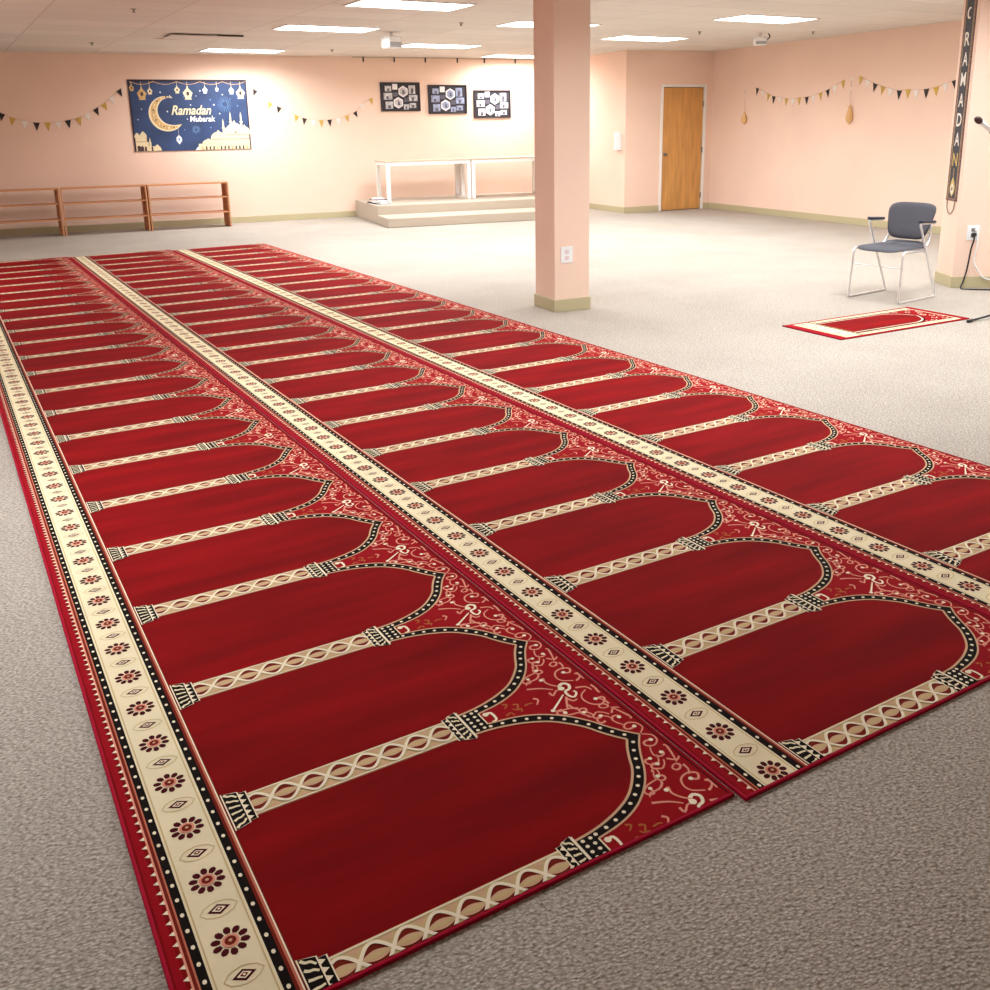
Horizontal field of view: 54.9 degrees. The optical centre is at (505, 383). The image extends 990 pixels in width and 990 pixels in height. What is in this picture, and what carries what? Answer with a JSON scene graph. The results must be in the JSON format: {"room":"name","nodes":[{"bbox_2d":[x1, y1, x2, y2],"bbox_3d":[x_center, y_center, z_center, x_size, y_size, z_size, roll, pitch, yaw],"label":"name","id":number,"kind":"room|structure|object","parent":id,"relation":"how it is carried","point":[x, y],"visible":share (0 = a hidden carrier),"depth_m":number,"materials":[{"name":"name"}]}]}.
{"room":"mosque","nodes":[
{"label":"mosque","id":0,"kind":"room"},
{"bbox_2d":[0,52,534,228],"bbox_3d":[-4.888,-4.040,15.878,13.200,2.731,0.100,-8,16,-23],"label":"wall","id":1,"kind":"structure","parent":0,"point":[290,166],"depth_m":16.13,"materials":[{"name":"pink paint"}]},
{"bbox_2d":[0,88,121,130],"bbox_3d":[-6.900,-4.261,14.818,1.784,0.641,0.006,-8,16,-23],"label":"garland","id":2,"kind":"object","parent":1,"relation":"attached to","point":[36,124],"visible":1,"depth_m":14.88,"materials":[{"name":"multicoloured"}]},
{"bbox_2d":[0,211,355,235],"bbox_3d":[-6.722,-2.506,15.356,8.848,0.105,0.012,-8,16,-23],"label":"baseboard","id":3,"kind":"structure","parent":1,"relation":"attached to","point":[209,221],"depth_m":15.88,"materials":[{"name":"beige plastic"}]},
{"bbox_2d":[127,79,250,151],"bbox_3d":[-5.149,-4.391,15.597,1.860,1.115,0.012,-8,16,-23],"label":"banner","id":4,"kind":"object","parent":1,"relation":"attached to","point":[167,115],"visible":1,"depth_m":15.58,"materials":[{"name":"blue fabric"}]},
{"bbox_2d":[253,89,372,126],"bbox_3d":[-3.278,-4.739,16.388,2.068,0.646,0.006,-8,16,-23],"label":"garland","id":5,"kind":"object","parent":1,"relation":"attached to","point":[254,90],"visible":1,"depth_m":16.43,"materials":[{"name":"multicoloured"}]},
{"bbox_2d":[384,93,391,99],"bbox_3d":[-2.083,-5.080,16.844,0.156,0.115,0.009,-8,16,-23],"label":"photo","id":6,"kind":"object","parent":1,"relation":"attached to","point":[387,96],"depth_m":16.84},
{"bbox_2d":[386,102,392,108],"bbox_3d":[-2.063,-4.936,16.891,0.135,0.123,0.009,-8,16,-23],"label":"photo","id":7,"kind":"object","parent":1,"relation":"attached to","point":[389,105],"depth_m":16.89},
{"bbox_2d":[392,84,396,89],"bbox_3d":[-1.966,-5.251,16.855,0.092,0.096,0.008,-8,16,-23],"label":"photo","id":8,"kind":"object","parent":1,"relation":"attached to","point":[394,86],"depth_m":16.85,"materials":[{"name":"white paper"}]},
{"bbox_2d":[394,97,402,107],"bbox_3d":[-1.910,-4.994,16.946,0.170,0.196,0.011,-8,16,-23],"label":"photo","id":9,"kind":"object","parent":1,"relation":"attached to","point":[398,101],"depth_m":16.94,"materials":[{"name":"white paper"}]},
{"bbox_2d":[380,82,420,110],"bbox_3d":[-1.874,-5.098,16.940,0.737,0.493,0.027,-8,16,-23],"label":"collage frame","id":10,"kind":"object","parent":1,"relation":"attached to","point":[394,96],"visible":1,"depth_m":16.93,"materials":[{"name":"black"}]},
{"bbox_2d":[385,86,390,90],"bbox_3d":[-2.080,-5.206,16.812,0.115,0.090,0.009,-8,16,-23],"label":"photo","id":11,"kind":"object","parent":10,"relation":"on","point":[387,88],"depth_m":16.81},
{"bbox_2d":[408,85,414,93],"bbox_3d":[-1.676,-5.242,16.992,0.121,0.145,0.009,-8,16,-23],"label":"photo","id":12,"kind":"object","parent":10,"relation":"on","point":[411,88],"depth_m":16.99},
{"bbox_2d":[398,86,407,96],"bbox_3d":[-1.827,-5.191,16.934,0.170,0.196,0.011,-8,16,-23],"label":"photo","id":13,"kind":"object","parent":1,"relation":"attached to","point":[402,90],"depth_m":16.93,"materials":[{"name":"white paper"}]},
{"bbox_2d":[410,103,415,107],"bbox_3d":[-1.663,-4.980,17.066,0.121,0.082,0.009,-8,16,-23],"label":"photo","id":14,"kind":"object","parent":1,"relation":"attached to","point":[412,105],"depth_m":17.06},
{"bbox_2d":[409,95,417,100],"bbox_3d":[-1.657,-5.106,17.037,0.158,0.104,0.009,-8,16,-23],"label":"photo","id":15,"kind":"object","parent":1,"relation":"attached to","point":[411,97],"depth_m":17.04},
{"bbox_2d":[431,95,439,101],"bbox_3d":[-1.269,-5.144,17.208,0.158,0.117,0.009,-8,16,-23],"label":"photo","id":16,"kind":"object","parent":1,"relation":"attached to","point":[434,98],"depth_m":17.20},
{"bbox_2d":[433,104,440,110],"bbox_3d":[-1.249,-4.997,17.256,0.138,0.126,0.009,-8,16,-23],"label":"photo","id":17,"kind":"object","parent":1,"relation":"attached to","point":[436,107],"depth_m":17.25},
{"bbox_2d":[352,56,533,59],"bbox_3d":[-0.770,-5.888,17.256,4.140,0.020,0.020,-8,16,-23],"label":"trim","id":18,"kind":"structure","parent":1,"relation":"attached to","point":[352,56],"depth_m":17.07,"materials":[{"name":"beige laminate"}]},
{"bbox_2d":[441,100,449,110],"bbox_3d":[-1.093,-5.057,17.312,0.173,0.200,0.011,-8,16,-23],"label":"photo","id":19,"kind":"object","parent":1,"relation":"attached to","point":[445,104],"depth_m":17.31,"materials":[{"name":"white paper"}]},
{"bbox_2d":[427,85,466,113],"bbox_3d":[-1.056,-5.162,17.306,0.751,0.502,0.027,-8,16,-23],"label":"collage frame","id":20,"kind":"object","parent":1,"relation":"attached to","point":[442,99],"visible":1,"depth_m":17.30,"materials":[{"name":"black"}]},
{"bbox_2d":[432,88,438,93],"bbox_3d":[-1.266,-5.272,17.176,0.117,0.092,0.009,-8,16,-23],"label":"photo","id":21,"kind":"object","parent":20,"relation":"on","point":[434,90],"depth_m":17.17},
{"bbox_2d":[456,88,461,95],"bbox_3d":[-0.855,-5.309,17.359,0.123,0.148,0.009,-8,16,-23],"label":"photo","id":22,"kind":"object","parent":20,"relation":"on","point":[458,90],"depth_m":17.36},
{"bbox_2d":[446,89,454,99],"bbox_3d":[-1.008,-5.257,17.300,0.173,0.200,0.011,-8,16,-23],"label":"photo","id":23,"kind":"object","parent":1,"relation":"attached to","point":[450,93],"depth_m":17.30,"materials":[{"name":"white paper"}]},
{"bbox_2d":[456,98,463,103],"bbox_3d":[-0.835,-5.170,17.405,0.161,0.106,0.009,-8,16,-23],"label":"photo","id":24,"kind":"object","parent":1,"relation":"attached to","point":[458,100],"depth_m":17.40},
{"bbox_2d":[477,100,484,106],"bbox_3d":[-0.463,-5.167,17.580,0.157,0.116,0.009,-8,16,-23],"label":"photo","id":25,"kind":"object","parent":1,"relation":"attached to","point":[480,103],"depth_m":17.58,"materials":[{"name":"white paper"}]},
{"bbox_2d":[478,109,484,115],"bbox_3d":[-0.443,-5.022,17.627,0.137,0.124,0.009,-8,16,-23],"label":"photo","id":26,"kind":"object","parent":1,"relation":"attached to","point":[481,112],"depth_m":17.62,"materials":[{"name":"white paper"}]},
{"bbox_2d":[486,104,494,114],"bbox_3d":[-0.288,-5.081,17.683,0.172,0.198,0.011,-8,16,-23],"label":"photo","id":27,"kind":"object","parent":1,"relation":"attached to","point":[490,108],"depth_m":17.68,"materials":[{"name":"white paper"}]},
{"bbox_2d":[473,90,510,117],"bbox_3d":[-0.251,-5.185,17.677,0.746,0.495,0.027,-8,16,-23],"label":"collage frame","id":28,"kind":"object","parent":1,"relation":"attached to","point":[486,103],"visible":1,"depth_m":17.67,"materials":[{"name":"black"}]},
{"bbox_2d":[478,94,483,98],"bbox_3d":[-0.460,-5.294,17.548,0.117,0.091,0.009,-8,16,-23],"label":"photo","id":29,"kind":"object","parent":28,"relation":"on","point":[480,96],"depth_m":17.55,"materials":[{"name":"white paper"}]},
{"bbox_2d":[500,93,505,100],"bbox_3d":[-0.051,-5.330,17.730,0.122,0.146,0.009,-8,16,-23],"label":"photo","id":30,"kind":"object","parent":28,"relation":"on","point":[502,95],"depth_m":17.72,"materials":[{"name":"white paper"}]},
{"bbox_2d":[490,93,498,103],"bbox_3d":[-0.203,-5.279,17.671,0.172,0.198,0.011,-8,16,-23],"label":"photo","id":31,"kind":"object","parent":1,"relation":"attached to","point":[494,97],"depth_m":17.66,"materials":[{"name":"white paper"}]},
{"bbox_2d":[501,110,506,114],"bbox_3d":[-0.038,-5.067,17.805,0.122,0.082,0.009,-8,16,-23],"label":"photo","id":32,"kind":"object","parent":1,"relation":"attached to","point":[503,112],"depth_m":17.80,"materials":[{"name":"white paper"}]},
{"bbox_2d":[500,102,507,107],"bbox_3d":[-0.031,-5.193,17.775,0.160,0.104,0.009,-8,16,-23],"label":"photo","id":33,"kind":"object","parent":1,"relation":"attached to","point":[502,104],"depth_m":17.77,"materials":[{"name":"white paper"}]},
{"bbox_2d":[0,0,963,58],"bbox_3d":[0.119,-3.200,6.982,15.100,0.100,20.300,-8,16,-23],"label":"ceiling","id":34,"kind":"structure","parent":0,"point":[53,26],"depth_m":11.55,"materials":[{"name":"tile"}]},
{"bbox_2d":[154,34,243,40],"bbox_3d":[-4.088,-4.572,12.605,0.984,0.030,0.915,-10,17,-29],"label":"tile","id":35,"kind":"structure","parent":34,"relation":"attached to","point":[218,37],"depth_m":12.43,"materials":[{"name":"brown tile"}]},
{"bbox_2d":[198,48,286,52],"bbox_3d":[-4.090,-5.175,14.810,1.220,0.012,0.610,-10,17,-29],"label":"recessed light","id":36,"kind":"object","parent":34,"relation":"in","point":[235,50],"visible":1,"depth_m":14.78,"materials":[{"name":"white paint"}]},
{"bbox_2d":[271,24,381,32],"bbox_3d":[-2.224,-4.403,11.818,1.220,0.012,0.610,-10,17,-29],"label":"recessed light","id":37,"kind":"object","parent":34,"relation":"in","point":[292,27],"visible":1,"depth_m":11.79,"materials":[{"name":"white paint"}]},
{"bbox_2d":[381,32,401,48],"bbox_3d":[-1.496,-4.493,12.467,0.200,0.200,0.204,-13,19,-37],"label":"box fixture","id":38,"kind":"object","parent":34,"relation":"attached to","point":[388,42],"visible":1,"depth_m":12.41,"materials":[{"name":"white plastic"}]},
{"bbox_2d":[390,42,401,46],"bbox_3d":[-1.433,-4.417,12.407,0.180,0.062,0.006,-13,19,-37],"label":"grille","id":39,"kind":"object","parent":38,"relation":"attached to","point":[392,44],"depth_m":12.41,"materials":[{"name":"grey plastic"}]},
{"bbox_2d":[342,0,476,11],"bbox_3d":[-0.976,-3.854,9.698,1.220,0.012,0.610,-10,17,-29],"label":"recessed light","id":40,"kind":"object","parent":34,"relation":"in","point":[389,4],"visible":1,"depth_m":9.68,"materials":[{"name":"white paint"}]},
{"bbox_2d":[402,43,483,48],"bbox_3d":[-1.021,-5.173,14.596,1.220,0.012,0.610,-10,17,-29],"label":"recessed light","id":41,"kind":"object","parent":34,"relation":"in","point":[415,45],"visible":0.83,"depth_m":14.56,"materials":[{"name":"white paint"}]},
{"bbox_2d":[480,54,533,58],"bbox_3d":[0.206,-5.856,17.052,1.220,0.012,0.610,-10,17,-29],"label":"recessed light","id":42,"kind":"object","parent":34,"relation":"in","point":[493,55],"visible":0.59,"depth_m":16.96,"materials":[{"name":"white paint"}]},
{"bbox_2d":[486,55,533,57],"bbox_3d":[0.206,-5.858,17.051,1.180,0.007,0.570,-10,17,-29],"label":"diffuser","id":43,"kind":"object","parent":42,"relation":"attached to","point":[491,56],"depth_m":17.01,"materials":[{"name":"white plastic"}]},
{"bbox_2d":[494,20,601,27],"bbox_3d":[0.529,-4.467,11.873,1.220,0.012,0.610,-10,17,-29],"label":"recessed light","id":44,"kind":"object","parent":34,"relation":"in","point":[520,23],"visible":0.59,"depth_m":11.73,"materials":[{"name":"white paint"}]},
{"bbox_2d":[499,22,595,26],"bbox_3d":[0.529,-4.469,11.873,1.180,0.007,0.570,-10,17,-29],"label":"diffuser","id":45,"kind":"object","parent":44,"relation":"attached to","point":[510,24],"depth_m":11.74,"materials":[{"name":"white plastic"}]},
{"bbox_2d":[599,35,689,41],"bbox_3d":[2.040,-5.057,13.962,1.220,0.012,0.610,-10,17,-29],"label":"recessed light","id":46,"kind":"object","parent":34,"relation":"in","point":[621,37],"visible":1,"depth_m":13.93,"materials":[{"name":"white paint"}]},
{"bbox_2d":[607,36,685,40],"bbox_3d":[2.040,-5.059,13.962,1.180,0.007,0.570,-10,17,-29],"label":"diffuser","id":47,"kind":"object","parent":46,"relation":"attached to","point":[628,38],"depth_m":13.94,"materials":[{"name":"white plastic"}]},
{"bbox_2d":[753,33,769,45],"bbox_3d":[3.656,-4.905,13.566,0.229,0.164,0.144,-1,15,0],"label":"box fixture","id":48,"kind":"object","parent":34,"relation":"attached to","point":[757,41],"visible":1,"depth_m":13.51,"materials":[{"name":"white plastic"}]},
{"bbox_2d":[756,41,766,43],"bbox_3d":[3.628,-4.838,13.513,0.150,0.043,0.006,-1,15,0],"label":"grille","id":49,"kind":"object","parent":48,"relation":"attached to","point":[757,42],"depth_m":13.51,"materials":[{"name":"grey plastic"}]},
{"bbox_2d":[711,14,820,23],"bbox_3d":[3.183,-4.451,11.636,1.220,0.012,0.610,-10,17,-29],"label":"recessed light","id":50,"kind":"object","parent":34,"relation":"in","point":[756,18],"visible":1,"depth_m":11.60,"materials":[{"name":"white paint"}]},
{"bbox_2d":[718,15,812,22],"bbox_3d":[3.183,-4.453,11.635,1.180,0.007,0.570,-10,17,-29],"label":"diffuser","id":51,"kind":"object","parent":50,"relation":"attached to","point":[738,18],"depth_m":11.60,"materials":[{"name":"white plastic"}]},
{"bbox_2d":[0,208,989,989],"bbox_3d":[0.169,-0.467,7.718,15.100,0.100,20.300,-8,16,-23],"label":"floor","id":52,"kind":"structure","parent":0,"point":[868,867],"depth_m":2.29,"materials":[{"name":"carpet"}]},
{"bbox_2d":[0,187,64,235],"bbox_3d":[-7.448,-2.586,14.509,1.245,0.725,0.290,-8,16,-23],"label":"bookcase","id":53,"kind":"object","parent":52,"relation":"on","point":[57,203],"visible":1,"depth_m":14.55,"materials":[{"name":"brown wood"}]},
{"bbox_2d":[60,184,150,235],"bbox_3d":[-6.301,-2.741,15.006,1.245,0.725,0.290,-8,16,-23],"label":"bookcase","id":54,"kind":"object","parent":52,"relation":"on","point":[143,190],"visible":1,"depth_m":14.97,"materials":[{"name":"brown wood"}]},
{"bbox_2d":[146,181,231,230],"bbox_3d":[-5.153,-2.895,15.503,1.245,0.725,0.290,-8,16,-23],"label":"bookcase","id":55,"kind":"object","parent":52,"relation":"on","point":[224,184],"visible":1,"depth_m":15.47,"materials":[{"name":"brown wood"}]},
{"bbox_2d":[0,257,734,989],"bbox_3d":[-3.059,-0.238,6.869,1.237,0.012,11.944,-10,17,-29],"label":"carpet","id":56,"kind":"object","parent":52,"relation":"on","point":[328,754],"visible":1,"depth_m":2.62,"materials":[{"name":"red carpet"}]},
{"bbox_2d":[356,192,534,227],"bbox_3d":[-0.708,-3.048,16.588,3.469,0.300,2.544,-8,16,-23],"label":"stage platform","id":57,"kind":"object","parent":52,"relation":"on","point":[507,206],"visible":0.68,"depth_m":15.87,"materials":[{"name":"carpet"}]},
{"bbox_2d":[375,158,470,202],"bbox_3d":[-1.437,-3.566,16.664,1.550,0.687,0.640,-8,16,-23],"label":"table","id":58,"kind":"object","parent":57,"relation":"on","point":[387,163],"visible":0.91,"depth_m":16.56,"materials":[{"name":"beige laminate"}]},
{"bbox_2d":[459,155,534,197],"bbox_3d":[-0.021,-3.757,17.277,1.550,0.687,0.640,-8,16,-23],"label":"table","id":59,"kind":"object","parent":57,"relation":"on","point":[473,160],"visible":0.43,"depth_m":16.89,"materials":[{"name":"beige laminate"}]},
{"bbox_3d":[-2.159,-3.066,16.128,0.250,0.024,0.380,-11,18,-31],"label":"booklet","id":60,"kind":"object","parent":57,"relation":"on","visible":0},
{"bbox_2d":[370,200,386,202],"bbox_3d":[-2.155,-3.089,16.112,0.230,0.030,0.360,-6,16,-17],"label":"booklet","id":61,"kind":"object","parent":60,"relation":"on","point":[373,201],"visible":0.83,"depth_m":15.97,"materials":[{"name":"white paper"}]},
{"bbox_2d":[69,250,989,800],"bbox_3d":[-1.962,-0.411,7.436,1.237,0.012,11.890,-10,17,-29],"label":"carpet","id":62,"kind":"object","parent":52,"relation":"on","point":[764,650],"visible":1,"depth_m":3.44,"materials":[{"name":"red carpet"}]},
{"bbox_2d":[172,243,989,616],"bbox_3d":[-0.800,-0.555,7.892,1.237,0.012,12.020,-10,17,-29],"label":"carpet","id":63,"kind":"object","parent":52,"relation":"on","point":[918,514],"visible":1,"depth_m":4.84,"materials":[{"name":"red carpet"}]},
{"bbox_2d":[782,307,968,339],"bbox_3d":[2.861,-0.472,7.344,1.390,0.010,0.580,-9,17,-27],"label":"rug","id":64,"kind":"object","parent":52,"relation":"on","point":[892,320],"visible":1,"depth_m":7.29,"materials":[{"name":"red carpet"}]},
{"bbox_2d":[847,202,936,303],"bbox_3d":[3.388,-1.151,8.291,0.583,0.811,0.532,-12,18,-35],"label":"armchair","id":65,"kind":"object","parent":52,"relation":"on","point":[906,220],"visible":1,"depth_m":8.30,"materials":[{"name":"silver metal"}]},
{"bbox_2d":[966,132,989,322],"bbox_3d":[4.024,-1.256,7.447,0.997,1.428,0.802,0,15,3],"label":"microphone stand","id":66,"kind":"object","parent":52,"relation":"on","point":[986,316],"visible":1,"depth_m":7.32,"materials":[{"name":"black metal"}]},
{"bbox_2d":[974,116,989,131],"bbox_3d":[3.491,-1.898,6.966,0.173,0.112,0.052,-8,16,-23],"label":"microphone","id":67,"kind":"object","parent":66,"relation":"attached to","point":[978,120],"visible":1,"depth_m":6.94,"materials":[{"name":"silver metal"}]},
{"bbox_2d":[533,0,589,299],"bbox_3d":[0.462,-1.977,7.859,0.325,2.731,0.360,-8,16,-23],"label":"column","id":68,"kind":"structure","parent":0,"point":[561,28],"depth_m":7.73,"materials":[{"name":"pink paint"}]},
{"bbox_2d":[534,293,590,311],"bbox_3d":[0.485,-0.709,8.200,0.349,0.105,0.384,-8,16,-23],"label":"trim","id":69,"kind":"structure","parent":68,"relation":"attached to","point":[571,304],"depth_m":8.05,"materials":[{"name":"beige plastic"}]},
{"bbox_2d":[561,246,572,262],"bbox_3d":[0.508,-1.068,7.908,0.112,0.136,0.010,-8,16,-23],"label":"wall outlet","id":70,"kind":"object","parent":68,"relation":"attached to","point":[566,252],"visible":1,"depth_m":7.90,"materials":[{"name":"white plastic"}]},
{"bbox_2d":[589,51,622,206],"bbox_3d":[1.610,-4.610,17.557,0.100,2.731,2.240,-8,16,-23],"label":"wall","id":71,"kind":"structure","parent":0,"point":[606,69],"depth_m":17.03,"materials":[{"name":"pink paint"}]},
{"bbox_2d":[589,203,624,212],"bbox_3d":[1.628,-3.309,17.778,0.012,0.105,2.240,-8,16,-23],"label":"baseboard","id":72,"kind":"structure","parent":71,"relation":"attached to","point":[591,205],"depth_m":17.32,"materials":[{"name":"beige plastic"}]},
{"bbox_2d":[614,133,621,149],"bbox_3d":[1.950,-4.230,16.647,0.090,0.300,0.150,-8,16,-23],"label":"wall phone","id":73,"kind":"object","parent":71,"relation":"attached to","point":[617,136],"visible":1,"depth_m":16.60,"materials":[{"name":"white plastic"}]},
{"bbox_2d":[621,50,713,208],"bbox_3d":[2.866,-4.445,16.861,1.800,2.731,0.100,-8,16,-23],"label":"wall","id":74,"kind":"structure","parent":0,"point":[644,71],"depth_m":16.63,"materials":[{"name":"pink paint"}]},
{"bbox_2d":[624,205,658,212],"bbox_3d":[2.416,-3.098,16.938,0.710,0.105,0.012,-8,16,-23],"label":"baseboard","id":75,"kind":"structure","parent":74,"relation":"attached to","point":[656,207],"depth_m":16.93,"materials":[{"name":"beige plastic"}]},
{"bbox_2d":[658,84,706,210],"bbox_3d":[3.143,-4.205,17.021,0.950,2.175,0.153,-8,16,-23],"label":"door","id":76,"kind":"structure","parent":74,"relation":"in","point":[683,106],"depth_m":17.00,"materials":[{"name":"brown wood"}]},
{"bbox_2d":[709,20,961,226],"bbox_3d":[7.416,-2.508,9.365,0.100,2.731,17.960,-8,16,-23],"label":"wall","id":77,"kind":"structure","parent":0,"point":[801,157],"depth_m":14.37,"materials":[{"name":"pink paint"}]},
{"bbox_2d":[741,87,746,123],"bbox_3d":[4.063,-4.727,16.190,0.096,0.613,0.096,-1,15,-2],"label":"hanging ornament","id":78,"kind":"object","parent":77,"relation":"hanging from","point":[744,118],"visible":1,"depth_m":16.21,"materials":[{"name":"gold"}]},
{"bbox_2d":[756,80,844,106],"bbox_3d":[4.612,-4.568,15.064,0.006,0.358,2.045,-8,16,-23],"label":"garland","id":79,"kind":"object","parent":77,"relation":"attached to","point":[843,81],"visible":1,"depth_m":15.03,"materials":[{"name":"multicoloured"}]},
{"bbox_2d":[708,202,940,233],"bbox_3d":[7.405,-1.224,9.649,0.012,0.105,17.840,-8,16,-23],"label":"baseboard","id":80,"kind":"structure","parent":77,"relation":"attached to","point":[792,214],"depth_m":15.19,"materials":[{"name":"beige plastic"}]},
{"bbox_2d":[845,78,852,124],"bbox_3d":[5.076,-4.158,14.028,0.096,0.663,0.096,-1,15,-2],"label":"hanging ornament","id":81,"kind":"object","parent":77,"relation":"hanging from","point":[849,115],"visible":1,"depth_m":14.04,"materials":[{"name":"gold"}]},
{"bbox_2d":[859,76,955,99],"bbox_3d":[5.570,-4.068,13.006,0.006,0.365,2.044,-8,16,-23],"label":"garland","id":82,"kind":"object","parent":77,"relation":"attached to","point":[890,90],"visible":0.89,"depth_m":13.11,"materials":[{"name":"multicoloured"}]},
{"bbox_2d":[937,0,989,275],"bbox_3d":[4.283,-2.251,8.622,0.360,2.731,0.360,0,15,3],"label":"column","id":83,"kind":"structure","parent":0,"point":[972,205],"depth_m":8.57,"materials":[{"name":"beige paint"}]},
{"bbox_2d":[934,271,989,287],"bbox_3d":[4.306,-0.984,8.963,0.384,0.105,0.384,0,15,3],"label":"trim","id":84,"kind":"structure","parent":83,"relation":"attached to","point":[941,278],"depth_m":8.79,"materials":[{"name":"beige plastic"}]},
{"bbox_2d":[946,0,977,213],"bbox_3d":[4.093,-2.545,8.551,0.018,2.029,0.232,0,15,3],"label":"vertical banner","id":85,"kind":"object","parent":83,"relation":"hanging from","point":[971,5],"visible":1,"depth_m":8.54,"materials":[{"name":"black fabric"}]},
{"bbox_2d":[966,225,979,239],"bbox_3d":[4.255,-1.372,8.669,0.112,0.136,0.010,0,15,3],"label":"wall outlet","id":86,"kind":"object","parent":83,"relation":"attached to","point":[970,228],"visible":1,"depth_m":8.66,"materials":[{"name":"white plastic"}]},
{"bbox_2d":[960,233,989,289],"bbox_3d":[4.477,-1.090,8.581,0.659,0.511,0.140,5,16,21],"label":"power cord","id":87,"kind":"object","parent":86,"relation":"attached to","point":[972,234],"visible":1,"depth_m":8.68,"materials":[{"name":"black plastic"}]},
{"bbox_2d":[973,228,989,279],"bbox_3d":[4.537,-1.135,8.668,0.557,0.543,0.041,1,15,9],"label":"power cord","id":88,"kind":"object","parent":86,"relation":"attached to","point":[976,229],"visible":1,"depth_m":8.69,"materials":[{"name":"white plastic"}]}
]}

